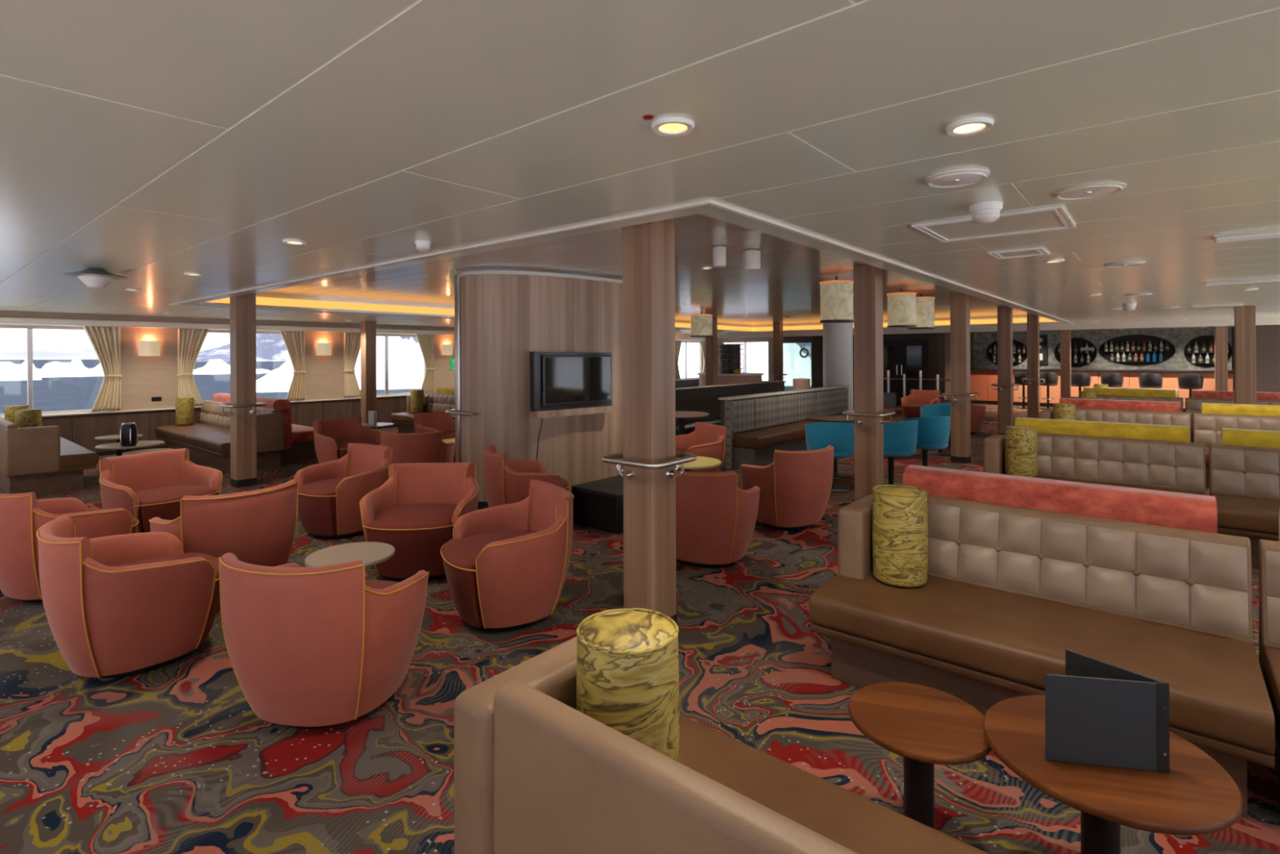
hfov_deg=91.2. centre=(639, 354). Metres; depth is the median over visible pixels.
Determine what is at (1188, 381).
bar stool
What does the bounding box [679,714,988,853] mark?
seat cushion
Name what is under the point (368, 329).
column
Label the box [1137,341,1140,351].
bottle
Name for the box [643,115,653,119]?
button
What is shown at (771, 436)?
seat cushion
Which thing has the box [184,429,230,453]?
seat cushion
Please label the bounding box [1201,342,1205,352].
bottle
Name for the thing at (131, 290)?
recessed light
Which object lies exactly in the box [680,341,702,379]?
window
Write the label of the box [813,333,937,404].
wall
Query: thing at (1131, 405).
velvet sofa
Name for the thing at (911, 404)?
armchair
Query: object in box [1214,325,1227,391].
column
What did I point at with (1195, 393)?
velvet sofa
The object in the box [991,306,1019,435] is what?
column
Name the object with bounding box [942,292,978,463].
column
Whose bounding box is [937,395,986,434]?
armchair
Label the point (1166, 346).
bottle
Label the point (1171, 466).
leather sofa
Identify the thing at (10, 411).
bolster cushion
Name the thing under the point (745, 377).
countertop
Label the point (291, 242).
recessed light
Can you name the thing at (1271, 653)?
seat cushion
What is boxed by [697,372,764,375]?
countertop
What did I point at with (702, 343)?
curtain
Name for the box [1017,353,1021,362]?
bottle
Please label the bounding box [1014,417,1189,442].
velvet sofa
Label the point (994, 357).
bottle
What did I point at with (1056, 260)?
recessed light
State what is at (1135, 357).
bottle
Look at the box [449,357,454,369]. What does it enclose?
sign
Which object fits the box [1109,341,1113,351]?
bottle
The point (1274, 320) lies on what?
trim
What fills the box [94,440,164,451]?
round table
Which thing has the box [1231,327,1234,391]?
wall
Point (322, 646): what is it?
armchair
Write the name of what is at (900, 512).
bolster cushion
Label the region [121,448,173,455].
round table
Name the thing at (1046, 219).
ceiling hatch
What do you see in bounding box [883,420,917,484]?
tub chair
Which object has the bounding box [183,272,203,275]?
recessed light
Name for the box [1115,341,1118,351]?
bottle
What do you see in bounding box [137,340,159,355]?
wall sconce
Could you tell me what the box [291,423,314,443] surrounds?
seat cushion
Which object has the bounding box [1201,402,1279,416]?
velvet sofa
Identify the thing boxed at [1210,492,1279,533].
seat cushion
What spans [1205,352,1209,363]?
bottle
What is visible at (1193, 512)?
velvet sofa
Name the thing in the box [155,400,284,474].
leather sofa
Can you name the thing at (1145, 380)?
bar stool
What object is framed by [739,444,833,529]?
armchair
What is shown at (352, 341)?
curtain
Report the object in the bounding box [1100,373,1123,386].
bar stool
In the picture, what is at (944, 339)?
wall
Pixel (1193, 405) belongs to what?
leather sofa
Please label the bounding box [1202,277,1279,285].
ceiling vent
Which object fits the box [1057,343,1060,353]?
bottle
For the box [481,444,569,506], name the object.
armchair
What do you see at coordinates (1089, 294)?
recessed light
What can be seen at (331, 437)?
armchair
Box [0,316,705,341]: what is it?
trim
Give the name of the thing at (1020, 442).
bolster cushion
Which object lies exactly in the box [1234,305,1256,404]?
column
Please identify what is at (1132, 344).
bottle
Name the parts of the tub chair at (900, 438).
seat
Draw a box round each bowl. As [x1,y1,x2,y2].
[733,368,741,373]
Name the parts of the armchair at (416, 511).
arm, seat, backrest, arm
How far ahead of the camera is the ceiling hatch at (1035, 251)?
4.35 m
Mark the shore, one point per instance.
(76, 367)
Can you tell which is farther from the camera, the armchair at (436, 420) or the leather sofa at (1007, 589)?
the armchair at (436, 420)
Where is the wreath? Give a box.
[799,347,808,357]
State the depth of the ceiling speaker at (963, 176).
2.44 m
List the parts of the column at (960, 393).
grab rail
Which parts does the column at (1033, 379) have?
grab rail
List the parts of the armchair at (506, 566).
seat, arm, arm, backrest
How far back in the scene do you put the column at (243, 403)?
7.73 m
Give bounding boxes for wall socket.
[151,396,161,400]
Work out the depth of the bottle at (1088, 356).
19.60 m
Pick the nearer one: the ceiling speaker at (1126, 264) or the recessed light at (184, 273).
the ceiling speaker at (1126, 264)
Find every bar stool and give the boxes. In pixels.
[1013,372,1026,408]
[1040,372,1058,409]
[1071,373,1090,392]
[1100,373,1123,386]
[1137,373,1163,388]
[1177,373,1204,404]
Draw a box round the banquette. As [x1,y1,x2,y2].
[718,385,854,469]
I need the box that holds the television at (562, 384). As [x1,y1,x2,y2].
[529,351,615,460]
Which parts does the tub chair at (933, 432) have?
seat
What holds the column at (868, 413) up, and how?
on the floor
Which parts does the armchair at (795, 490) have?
arm, backrest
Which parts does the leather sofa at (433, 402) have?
arm, panel, panel, panel, panel, panel, panel, backrest, panel, panel, panel, panel, panel, panel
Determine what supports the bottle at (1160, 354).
on the wall at (1177, 357)
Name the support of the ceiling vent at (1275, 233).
in the ceiling at (148, 143)
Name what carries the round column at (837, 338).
on the floor
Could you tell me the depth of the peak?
269.49 m
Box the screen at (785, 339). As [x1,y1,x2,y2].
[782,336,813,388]
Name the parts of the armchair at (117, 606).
backrest, arm, arm, seat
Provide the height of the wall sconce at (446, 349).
0.260 m
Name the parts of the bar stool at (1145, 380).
seat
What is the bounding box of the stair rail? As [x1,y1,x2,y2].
[883,370,950,413]
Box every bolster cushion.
[4,404,30,423]
[14,408,41,427]
[175,397,194,425]
[410,389,424,412]
[576,607,679,762]
[872,484,928,586]
[1004,425,1037,477]
[1053,403,1075,420]
[1078,391,1096,399]
[1093,383,1108,387]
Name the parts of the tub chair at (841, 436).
seat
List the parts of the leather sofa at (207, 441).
panel, panel, panel, panel, panel, panel, panel, backrest, panel, panel, panel, panel, panel, panel, panel, panel, backrest, arm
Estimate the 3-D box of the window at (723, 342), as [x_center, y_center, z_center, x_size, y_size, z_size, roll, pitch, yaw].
[3.900,0.238,23.267,2.000,1.510,0.200,0,0,40]
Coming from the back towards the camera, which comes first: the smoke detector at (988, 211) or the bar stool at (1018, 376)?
the bar stool at (1018, 376)
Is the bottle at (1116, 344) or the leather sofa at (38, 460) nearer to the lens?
the leather sofa at (38, 460)
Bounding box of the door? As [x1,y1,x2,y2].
[883,338,928,404]
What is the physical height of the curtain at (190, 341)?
1.394 m
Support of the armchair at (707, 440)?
on the floor
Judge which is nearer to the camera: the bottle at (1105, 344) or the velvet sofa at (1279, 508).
the velvet sofa at (1279, 508)
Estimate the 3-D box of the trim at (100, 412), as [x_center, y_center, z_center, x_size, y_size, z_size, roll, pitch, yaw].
[-4.333,0.919,15.524,0.060,0.024,22.300,0,0,40]
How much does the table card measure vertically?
0.220 m
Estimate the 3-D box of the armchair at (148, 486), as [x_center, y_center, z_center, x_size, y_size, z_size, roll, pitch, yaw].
[-4.124,1.240,5.415,0.786,0.755,0.824,0,0,28]
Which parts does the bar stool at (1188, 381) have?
seat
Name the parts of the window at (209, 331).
frame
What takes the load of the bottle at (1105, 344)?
on the wall at (1177, 357)
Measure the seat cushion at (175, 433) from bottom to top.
0.155 m
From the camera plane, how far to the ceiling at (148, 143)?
1.95 m
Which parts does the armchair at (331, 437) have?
arm, backrest, seat, arm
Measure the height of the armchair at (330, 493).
0.755 m
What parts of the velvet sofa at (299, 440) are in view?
backrest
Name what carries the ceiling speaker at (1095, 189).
attached to the ceiling at (148, 143)
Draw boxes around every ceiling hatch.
[911,205,1075,242]
[987,246,1049,259]
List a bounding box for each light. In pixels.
[124,288,142,291]
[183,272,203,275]
[200,297,753,332]
[282,239,306,244]
[651,116,694,136]
[701,266,711,269]
[753,317,1060,332]
[945,116,994,136]
[1044,258,1064,263]
[1088,293,1101,295]
[1241,288,1258,290]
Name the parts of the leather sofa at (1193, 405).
panel, panel, panel, panel, backrest, panel, panel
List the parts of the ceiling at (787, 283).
ceiling panel, ceiling panel, ceiling panel, ceiling panel, ceiling panel, ceiling panel, ceiling panel, ceiling panel, ceiling panel, ceiling panel, ceiling panel, ceiling panel, ceiling panel, ceiling panel, ceiling panel, ceiling panel, ceiling panel, ceiling panel, ceiling panel, ceiling panel, ceiling panel, ceiling panel, ceiling panel, ceiling panel, ceiling panel, ceiling panel, ceiling panel, ceiling panel, ceiling panel, ceiling panel, ceiling panel, ceiling panel, ceiling panel, ceiling panel, ceiling panel, ceiling panel, ceiling panel, ceiling panel, ceiling panel, ceiling panel, ceiling panel, ceiling panel, ceiling panel, ceiling panel, ceiling panel, ceiling panel, ceiling panel, ceiling panel, ceiling panel, ceiling panel, ceiling panel, ceiling panel, ceiling panel, ceiling panel, ceiling panel, ceiling panel, ceiling panel, ceiling panel, ceiling panel, ceiling panel, ceiling panel, ceiling panel, ceiling panel, ceiling panel, ceiling panel, ceiling panel, ceiling panel, ceiling panel, ceiling panel, ceiling panel, ceiling panel, ceiling panel, ceiling panel, ceiling panel, ceiling panel, ceiling panel, ceiling panel, ceiling panel, ceiling panel, ceiling panel, ceiling panel, ceiling panel, ceiling panel, ceiling panel, ceiling panel, ceiling panel, ceiling panel, ceiling panel, ceiling panel, ceiling panel, ceiling panel, ceiling panel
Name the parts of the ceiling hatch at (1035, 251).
frame, panel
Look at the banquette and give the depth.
9.46 m
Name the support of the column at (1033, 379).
on the floor
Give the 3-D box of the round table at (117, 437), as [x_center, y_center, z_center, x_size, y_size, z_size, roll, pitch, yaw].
[-7.247,1.382,8.713,0.520,0.500,0.520,0,0,40]
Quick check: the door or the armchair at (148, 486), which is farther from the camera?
the door
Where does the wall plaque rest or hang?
attached to the wall at (1177, 357)
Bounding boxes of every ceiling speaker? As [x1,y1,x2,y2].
[924,168,990,187]
[1052,182,1126,199]
[1103,261,1146,266]
[1124,293,1152,296]
[1160,306,1180,308]
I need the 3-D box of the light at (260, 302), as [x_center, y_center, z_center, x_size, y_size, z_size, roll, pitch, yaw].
[-1.142,-0.770,14.044,0.064,0.150,14.780,0,0,40]
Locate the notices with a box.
[1039,334,1047,364]
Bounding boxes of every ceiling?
[0,0,1279,334]
[256,213,1032,325]
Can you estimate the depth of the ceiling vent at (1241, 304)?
9.09 m
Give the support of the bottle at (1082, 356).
on the wall at (1177, 357)
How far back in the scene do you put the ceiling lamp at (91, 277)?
4.88 m
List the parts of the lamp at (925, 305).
lamp shade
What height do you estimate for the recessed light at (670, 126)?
0.013 m
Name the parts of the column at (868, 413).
grab rail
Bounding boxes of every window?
[0,324,115,417]
[200,329,290,406]
[346,333,426,398]
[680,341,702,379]
[722,340,768,382]
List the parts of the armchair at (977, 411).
backrest, arm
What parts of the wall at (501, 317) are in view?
grab rail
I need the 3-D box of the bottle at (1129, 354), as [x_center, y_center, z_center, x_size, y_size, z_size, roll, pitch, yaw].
[14.840,0.041,18.970,0.083,0.305,0.083,0,0,40]
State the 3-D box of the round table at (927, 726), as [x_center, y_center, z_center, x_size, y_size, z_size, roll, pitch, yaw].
[0.889,1.374,1.997,0.424,0.445,0.424,0,0,15]
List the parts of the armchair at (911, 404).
arm, seat, backrest, arm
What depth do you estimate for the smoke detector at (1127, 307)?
8.86 m
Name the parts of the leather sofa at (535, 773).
arm, backrest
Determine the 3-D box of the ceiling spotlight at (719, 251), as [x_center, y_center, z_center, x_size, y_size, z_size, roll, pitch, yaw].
[0.660,-0.816,5.201,0.110,0.167,0.110,0,0,40]
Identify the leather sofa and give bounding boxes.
[0,416,98,495]
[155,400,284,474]
[390,392,454,432]
[453,635,988,853]
[808,494,1275,818]
[982,432,1206,495]
[1038,408,1191,442]
[1068,395,1183,412]
[1108,386,1178,397]
[1185,397,1279,442]
[1193,413,1279,488]
[1208,444,1279,568]
[1258,538,1279,749]
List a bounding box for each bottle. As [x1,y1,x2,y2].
[988,344,991,353]
[992,354,995,362]
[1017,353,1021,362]
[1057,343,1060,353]
[1074,353,1077,362]
[1080,352,1083,362]
[1086,353,1089,362]
[1104,341,1107,351]
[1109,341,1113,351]
[1110,351,1113,361]
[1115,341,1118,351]
[1115,351,1119,361]
[1120,341,1124,351]
[1122,351,1125,361]
[1125,341,1128,351]
[1128,351,1131,361]
[1131,341,1134,351]
[1133,351,1137,361]
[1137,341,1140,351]
[1140,351,1143,361]
[1142,341,1146,351]
[1146,351,1150,361]
[1147,340,1151,351]
[1152,351,1155,361]
[1153,340,1157,351]
[1159,340,1163,351]
[1159,351,1162,361]
[1164,341,1168,351]
[1186,342,1191,352]
[1191,353,1195,363]
[1194,342,1198,352]
[1198,353,1202,363]
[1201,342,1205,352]
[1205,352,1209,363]
[1208,342,1213,352]
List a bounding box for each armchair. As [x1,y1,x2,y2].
[0,490,138,602]
[35,515,220,678]
[98,448,222,533]
[148,479,298,606]
[218,552,429,728]
[293,442,392,538]
[313,416,382,463]
[360,462,479,582]
[379,430,454,463]
[413,410,455,462]
[440,479,573,631]
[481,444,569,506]
[675,421,726,472]
[675,470,760,567]
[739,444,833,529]
[901,389,940,418]
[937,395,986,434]
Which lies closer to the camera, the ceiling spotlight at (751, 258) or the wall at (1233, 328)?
the ceiling spotlight at (751, 258)
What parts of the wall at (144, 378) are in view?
dado panel, dado panel, dado panel, dado panel, dado panel, dado panel, dado panel, dado panel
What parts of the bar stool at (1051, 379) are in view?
seat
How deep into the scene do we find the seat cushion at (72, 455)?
7.58 m
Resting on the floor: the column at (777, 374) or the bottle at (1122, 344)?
the column at (777, 374)
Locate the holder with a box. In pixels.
[883,391,896,408]
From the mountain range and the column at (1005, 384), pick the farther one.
the mountain range
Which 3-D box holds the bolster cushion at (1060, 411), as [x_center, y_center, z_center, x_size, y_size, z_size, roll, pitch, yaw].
[5.813,0.892,8.580,0.262,0.462,0.262,0,0,9]
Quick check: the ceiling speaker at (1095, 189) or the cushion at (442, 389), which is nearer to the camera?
the ceiling speaker at (1095, 189)
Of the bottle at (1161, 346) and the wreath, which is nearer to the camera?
the bottle at (1161, 346)
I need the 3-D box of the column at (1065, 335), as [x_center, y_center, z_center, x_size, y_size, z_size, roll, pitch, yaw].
[11.525,0.401,16.952,0.224,2.298,0.224,0,0,40]
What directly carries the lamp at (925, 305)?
hanging from the ceiling at (787, 283)
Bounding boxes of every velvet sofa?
[212,392,317,462]
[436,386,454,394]
[902,464,1217,533]
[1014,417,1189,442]
[1059,397,1180,412]
[1083,387,1175,397]
[1191,390,1279,400]
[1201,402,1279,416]
[1220,427,1279,448]
[1279,507,1279,541]
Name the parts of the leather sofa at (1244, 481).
panel, panel, backrest, panel, panel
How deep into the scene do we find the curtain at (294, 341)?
12.46 m
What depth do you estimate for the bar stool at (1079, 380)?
17.22 m
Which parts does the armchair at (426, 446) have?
arm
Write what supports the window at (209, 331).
in the wall at (144, 378)
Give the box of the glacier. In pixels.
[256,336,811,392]
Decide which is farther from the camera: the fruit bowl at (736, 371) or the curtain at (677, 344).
the curtain at (677, 344)
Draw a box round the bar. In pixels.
[970,367,1234,412]
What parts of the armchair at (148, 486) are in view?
arm, backrest, seat, arm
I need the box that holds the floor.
[0,402,1279,853]
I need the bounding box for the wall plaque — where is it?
[1080,347,1094,350]
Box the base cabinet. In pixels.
[571,475,623,533]
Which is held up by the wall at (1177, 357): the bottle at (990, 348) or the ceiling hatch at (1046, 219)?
the bottle at (990, 348)
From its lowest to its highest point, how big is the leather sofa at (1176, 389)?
0.836 m
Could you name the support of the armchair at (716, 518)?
on the floor
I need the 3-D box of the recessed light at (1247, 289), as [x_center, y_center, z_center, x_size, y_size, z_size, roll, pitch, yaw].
[6.719,-0.722,6.895,0.132,0.013,0.132,0,0,40]
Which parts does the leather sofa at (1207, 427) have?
panel, panel, panel, panel, backrest, panel, panel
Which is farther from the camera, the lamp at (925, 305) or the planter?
the planter
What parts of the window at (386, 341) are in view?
sill, frame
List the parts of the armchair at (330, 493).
seat, arm, arm, backrest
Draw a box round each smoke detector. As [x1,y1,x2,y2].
[414,240,431,251]
[968,200,1003,223]
[1122,303,1136,311]
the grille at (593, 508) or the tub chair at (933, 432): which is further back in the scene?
the tub chair at (933, 432)
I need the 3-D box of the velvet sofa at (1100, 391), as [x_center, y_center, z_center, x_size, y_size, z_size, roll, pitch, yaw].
[8.965,1.083,11.486,1.300,0.956,0.840,0,0,40]
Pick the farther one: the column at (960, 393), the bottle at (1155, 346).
the bottle at (1155, 346)
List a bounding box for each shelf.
[529,405,615,418]
[717,343,743,373]
[1099,351,1174,351]
[1126,361,1160,362]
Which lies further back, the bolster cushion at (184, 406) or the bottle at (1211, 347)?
the bottle at (1211, 347)
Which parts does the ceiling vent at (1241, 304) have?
plate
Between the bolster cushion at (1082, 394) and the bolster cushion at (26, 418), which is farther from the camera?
the bolster cushion at (1082, 394)
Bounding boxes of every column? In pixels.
[218,293,266,487]
[360,320,376,428]
[601,217,697,625]
[705,319,717,386]
[768,324,786,381]
[822,322,853,410]
[842,264,895,501]
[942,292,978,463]
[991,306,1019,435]
[1021,314,1045,417]
[1060,329,1071,398]
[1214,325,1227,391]
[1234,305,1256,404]
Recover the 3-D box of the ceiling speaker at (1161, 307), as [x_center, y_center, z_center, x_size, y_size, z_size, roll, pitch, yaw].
[8.140,-0.727,9.616,0.260,0.014,0.260,0,0,40]
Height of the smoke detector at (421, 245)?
0.058 m
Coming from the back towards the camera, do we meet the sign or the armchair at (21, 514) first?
the sign
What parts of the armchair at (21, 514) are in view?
backrest, arm, arm, seat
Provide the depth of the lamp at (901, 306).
8.44 m
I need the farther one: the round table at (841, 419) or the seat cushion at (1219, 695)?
the round table at (841, 419)
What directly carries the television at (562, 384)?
attached to the wall at (501, 317)
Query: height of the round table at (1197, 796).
0.500 m
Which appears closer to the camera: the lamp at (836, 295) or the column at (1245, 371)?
the lamp at (836, 295)
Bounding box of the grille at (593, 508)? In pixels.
[572,488,615,528]
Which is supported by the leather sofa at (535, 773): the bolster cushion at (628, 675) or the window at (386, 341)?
the bolster cushion at (628, 675)
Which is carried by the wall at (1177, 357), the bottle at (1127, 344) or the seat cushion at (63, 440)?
the bottle at (1127, 344)
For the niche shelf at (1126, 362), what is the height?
0.019 m
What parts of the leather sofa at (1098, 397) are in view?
panel, panel, panel, panel, panel, panel, panel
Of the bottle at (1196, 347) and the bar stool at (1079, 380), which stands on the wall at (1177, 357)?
the bottle at (1196, 347)
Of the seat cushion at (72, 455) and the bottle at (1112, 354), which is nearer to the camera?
the seat cushion at (72, 455)
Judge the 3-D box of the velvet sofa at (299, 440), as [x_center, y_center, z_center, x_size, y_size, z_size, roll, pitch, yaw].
[-6.237,1.149,10.512,2.750,0.956,0.840,0,0,40]
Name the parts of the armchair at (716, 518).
backrest, arm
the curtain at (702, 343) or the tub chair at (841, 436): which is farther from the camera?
the curtain at (702, 343)
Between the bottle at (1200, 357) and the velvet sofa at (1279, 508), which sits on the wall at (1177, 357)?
the bottle at (1200, 357)
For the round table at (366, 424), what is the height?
0.500 m
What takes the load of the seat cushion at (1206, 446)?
on the leather sofa at (1207, 427)
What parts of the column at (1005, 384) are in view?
grab rail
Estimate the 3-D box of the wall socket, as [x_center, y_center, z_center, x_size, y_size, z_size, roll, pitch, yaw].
[-8.320,0.756,10.776,0.014,0.070,0.140,0,0,40]
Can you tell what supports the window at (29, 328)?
in the wall at (144, 378)
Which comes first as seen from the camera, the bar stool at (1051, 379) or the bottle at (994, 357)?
the bar stool at (1051, 379)
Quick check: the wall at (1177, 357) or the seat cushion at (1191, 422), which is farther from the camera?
the wall at (1177, 357)
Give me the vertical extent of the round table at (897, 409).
0.750 m
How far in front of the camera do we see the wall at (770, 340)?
22.70 m
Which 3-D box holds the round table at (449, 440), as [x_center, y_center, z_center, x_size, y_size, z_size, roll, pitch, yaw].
[-2.395,1.385,8.444,0.720,0.450,0.720,0,0,40]
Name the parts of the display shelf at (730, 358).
post, shelf, shelf, shelf, shelf, shelf, shelf, post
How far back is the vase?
8.10 m
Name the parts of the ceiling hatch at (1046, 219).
panel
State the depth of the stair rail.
16.90 m
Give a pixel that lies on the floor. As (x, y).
(175, 757)
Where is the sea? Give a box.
[0,358,811,413]
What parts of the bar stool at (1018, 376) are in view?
seat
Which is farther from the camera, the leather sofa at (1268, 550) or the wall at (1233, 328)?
the wall at (1233, 328)
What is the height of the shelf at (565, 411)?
0.070 m
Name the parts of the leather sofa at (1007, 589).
arm, panel, panel, panel, panel, panel, panel, panel, panel, backrest, panel, panel, panel, panel, panel, panel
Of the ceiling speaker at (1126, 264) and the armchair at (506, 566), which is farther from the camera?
the ceiling speaker at (1126, 264)
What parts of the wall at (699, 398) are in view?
seat, rail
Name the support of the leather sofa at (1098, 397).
on the floor
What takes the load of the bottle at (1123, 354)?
on the wall at (1177, 357)
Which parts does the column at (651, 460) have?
grab rail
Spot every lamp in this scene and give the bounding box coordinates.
[61,268,128,288]
[689,311,712,337]
[819,275,853,323]
[886,288,916,327]
[906,293,934,329]
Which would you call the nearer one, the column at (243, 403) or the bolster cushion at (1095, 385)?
the column at (243, 403)
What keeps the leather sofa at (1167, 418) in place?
on the floor
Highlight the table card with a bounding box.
[368,410,377,425]
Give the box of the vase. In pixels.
[120,422,137,446]
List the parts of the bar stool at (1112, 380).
seat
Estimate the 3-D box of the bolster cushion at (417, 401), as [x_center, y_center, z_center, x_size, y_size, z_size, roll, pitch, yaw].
[-4.554,0.937,12.806,0.262,0.462,0.262,0,0,-11]
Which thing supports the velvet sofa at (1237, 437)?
on the floor
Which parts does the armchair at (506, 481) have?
backrest, arm, arm, seat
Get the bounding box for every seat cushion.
[58,442,98,467]
[60,436,72,443]
[155,422,228,443]
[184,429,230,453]
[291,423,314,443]
[390,411,451,422]
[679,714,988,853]
[733,413,854,448]
[808,571,1275,754]
[1001,471,1206,495]
[1190,421,1193,434]
[1204,444,1208,464]
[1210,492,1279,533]
[1262,644,1279,733]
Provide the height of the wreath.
0.474 m
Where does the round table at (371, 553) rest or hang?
on the floor
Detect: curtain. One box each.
[82,325,122,412]
[176,328,208,406]
[279,330,306,401]
[342,332,360,398]
[415,334,435,393]
[675,340,681,379]
[699,341,705,373]
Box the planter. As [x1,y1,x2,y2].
[792,377,810,390]
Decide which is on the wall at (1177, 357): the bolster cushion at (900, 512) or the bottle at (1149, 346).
the bottle at (1149, 346)
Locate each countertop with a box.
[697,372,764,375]
[697,372,764,386]
[970,367,1234,373]
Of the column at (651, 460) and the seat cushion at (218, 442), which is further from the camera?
the seat cushion at (218, 442)
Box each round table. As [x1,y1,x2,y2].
[94,434,142,456]
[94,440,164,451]
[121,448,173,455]
[304,542,395,567]
[361,422,394,429]
[442,438,454,442]
[675,411,709,435]
[677,456,721,471]
[806,415,854,477]
[848,681,991,828]
[883,407,902,457]
[982,694,1242,853]
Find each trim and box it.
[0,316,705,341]
[2,378,698,418]
[168,199,1074,333]
[675,316,1279,339]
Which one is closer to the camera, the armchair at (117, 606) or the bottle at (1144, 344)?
the armchair at (117, 606)
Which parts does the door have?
pane, pane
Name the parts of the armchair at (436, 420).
arm, backrest, seat, arm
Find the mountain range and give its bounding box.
[195,333,811,361]
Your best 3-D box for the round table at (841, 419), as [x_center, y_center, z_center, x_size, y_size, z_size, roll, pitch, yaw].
[2.585,1.214,8.329,0.720,0.750,0.720,0,0,40]
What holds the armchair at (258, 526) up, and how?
on the floor
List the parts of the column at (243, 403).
grab rail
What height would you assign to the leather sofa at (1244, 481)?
0.836 m
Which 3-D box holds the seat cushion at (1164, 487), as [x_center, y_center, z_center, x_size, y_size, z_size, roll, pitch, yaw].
[3.875,1.211,5.456,1.592,0.155,0.643,0,0,40]
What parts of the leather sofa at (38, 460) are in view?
backrest, arm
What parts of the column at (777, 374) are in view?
grab rail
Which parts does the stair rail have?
post, post, rail, post, post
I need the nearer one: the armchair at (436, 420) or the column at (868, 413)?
the column at (868, 413)
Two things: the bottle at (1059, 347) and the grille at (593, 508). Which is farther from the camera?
the bottle at (1059, 347)
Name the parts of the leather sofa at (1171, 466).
arm, panel, panel, panel, panel, panel, panel, panel, panel, panel, panel, panel, panel, panel, panel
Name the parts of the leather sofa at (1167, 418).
arm, panel, panel, panel, panel, panel, panel, panel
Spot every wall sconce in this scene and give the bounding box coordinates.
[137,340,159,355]
[316,342,331,355]
[441,344,452,355]
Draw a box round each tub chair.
[804,422,854,493]
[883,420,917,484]
[900,416,950,466]
[920,404,951,456]
[933,402,951,450]
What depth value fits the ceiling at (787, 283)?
7.15 m
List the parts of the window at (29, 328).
sill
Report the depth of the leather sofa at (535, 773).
1.37 m
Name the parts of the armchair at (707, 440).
seat, arm, arm, backrest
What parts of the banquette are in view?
panel, quilted panel, quilted panel, rail, quilted panel, quilted panel, quilted panel, quilted panel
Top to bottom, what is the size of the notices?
0.950 m
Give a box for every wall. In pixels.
[0,311,703,452]
[444,270,623,509]
[675,380,786,435]
[717,337,773,381]
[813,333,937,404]
[937,332,973,396]
[973,327,1232,369]
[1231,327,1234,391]
[1255,324,1279,392]
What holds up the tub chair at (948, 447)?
on the floor
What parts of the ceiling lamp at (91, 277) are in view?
lamp shade, lamp shade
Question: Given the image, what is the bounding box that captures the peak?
[0,362,41,381]
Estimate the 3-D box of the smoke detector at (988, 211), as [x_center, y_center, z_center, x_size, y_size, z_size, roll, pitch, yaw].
[1.619,-0.663,2.931,0.138,0.084,0.138,0,0,40]
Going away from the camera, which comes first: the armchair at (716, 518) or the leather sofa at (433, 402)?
the armchair at (716, 518)
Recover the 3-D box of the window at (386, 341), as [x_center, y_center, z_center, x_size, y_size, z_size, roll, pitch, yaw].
[-5.692,0.230,14.116,0.200,1.410,2.000,0,0,40]
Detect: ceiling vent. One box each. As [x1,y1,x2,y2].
[1191,302,1244,307]
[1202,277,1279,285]
[1211,229,1279,243]
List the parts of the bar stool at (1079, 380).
seat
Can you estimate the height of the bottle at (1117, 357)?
0.305 m
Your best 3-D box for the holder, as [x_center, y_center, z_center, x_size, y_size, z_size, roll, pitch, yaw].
[3.833,0.712,9.827,0.304,0.241,0.304,0,0,40]
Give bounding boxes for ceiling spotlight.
[712,245,726,267]
[742,249,760,271]
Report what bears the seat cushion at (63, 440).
on the leather sofa at (38, 460)
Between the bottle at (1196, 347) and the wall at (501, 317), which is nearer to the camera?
the wall at (501, 317)
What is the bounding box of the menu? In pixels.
[1044,648,1169,773]
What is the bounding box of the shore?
[0,357,271,377]
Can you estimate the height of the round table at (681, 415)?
0.750 m
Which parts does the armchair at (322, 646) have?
arm, backrest, seat, arm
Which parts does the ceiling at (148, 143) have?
panel, panel, panel, panel, panel, panel, panel, panel, panel, panel, panel, panel, panel, panel, panel, panel, panel, panel, panel, panel, panel, panel, panel, panel, panel, panel, panel, panel, panel, panel, panel, panel, panel, panel, panel, panel, panel, panel, panel, panel, panel, panel, panel, panel, panel, panel, panel, panel, panel, panel, panel, panel, panel, panel, panel, panel, panel, panel, panel, panel, panel, panel, panel, panel, panel, panel, panel, panel, panel, panel, panel, panel, panel, panel, panel, panel, panel, panel, panel, panel, panel, panel, panel, panel, panel, panel, panel, panel, panel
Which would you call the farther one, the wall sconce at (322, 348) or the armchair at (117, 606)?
the wall sconce at (322, 348)
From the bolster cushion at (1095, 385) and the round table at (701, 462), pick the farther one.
the bolster cushion at (1095, 385)
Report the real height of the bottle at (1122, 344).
0.305 m
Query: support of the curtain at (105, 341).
hanging from the wall at (144, 378)
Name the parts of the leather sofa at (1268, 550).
backrest, panel, panel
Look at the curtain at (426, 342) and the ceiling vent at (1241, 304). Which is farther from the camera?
the curtain at (426, 342)
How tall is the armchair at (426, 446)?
0.755 m
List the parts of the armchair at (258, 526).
arm, backrest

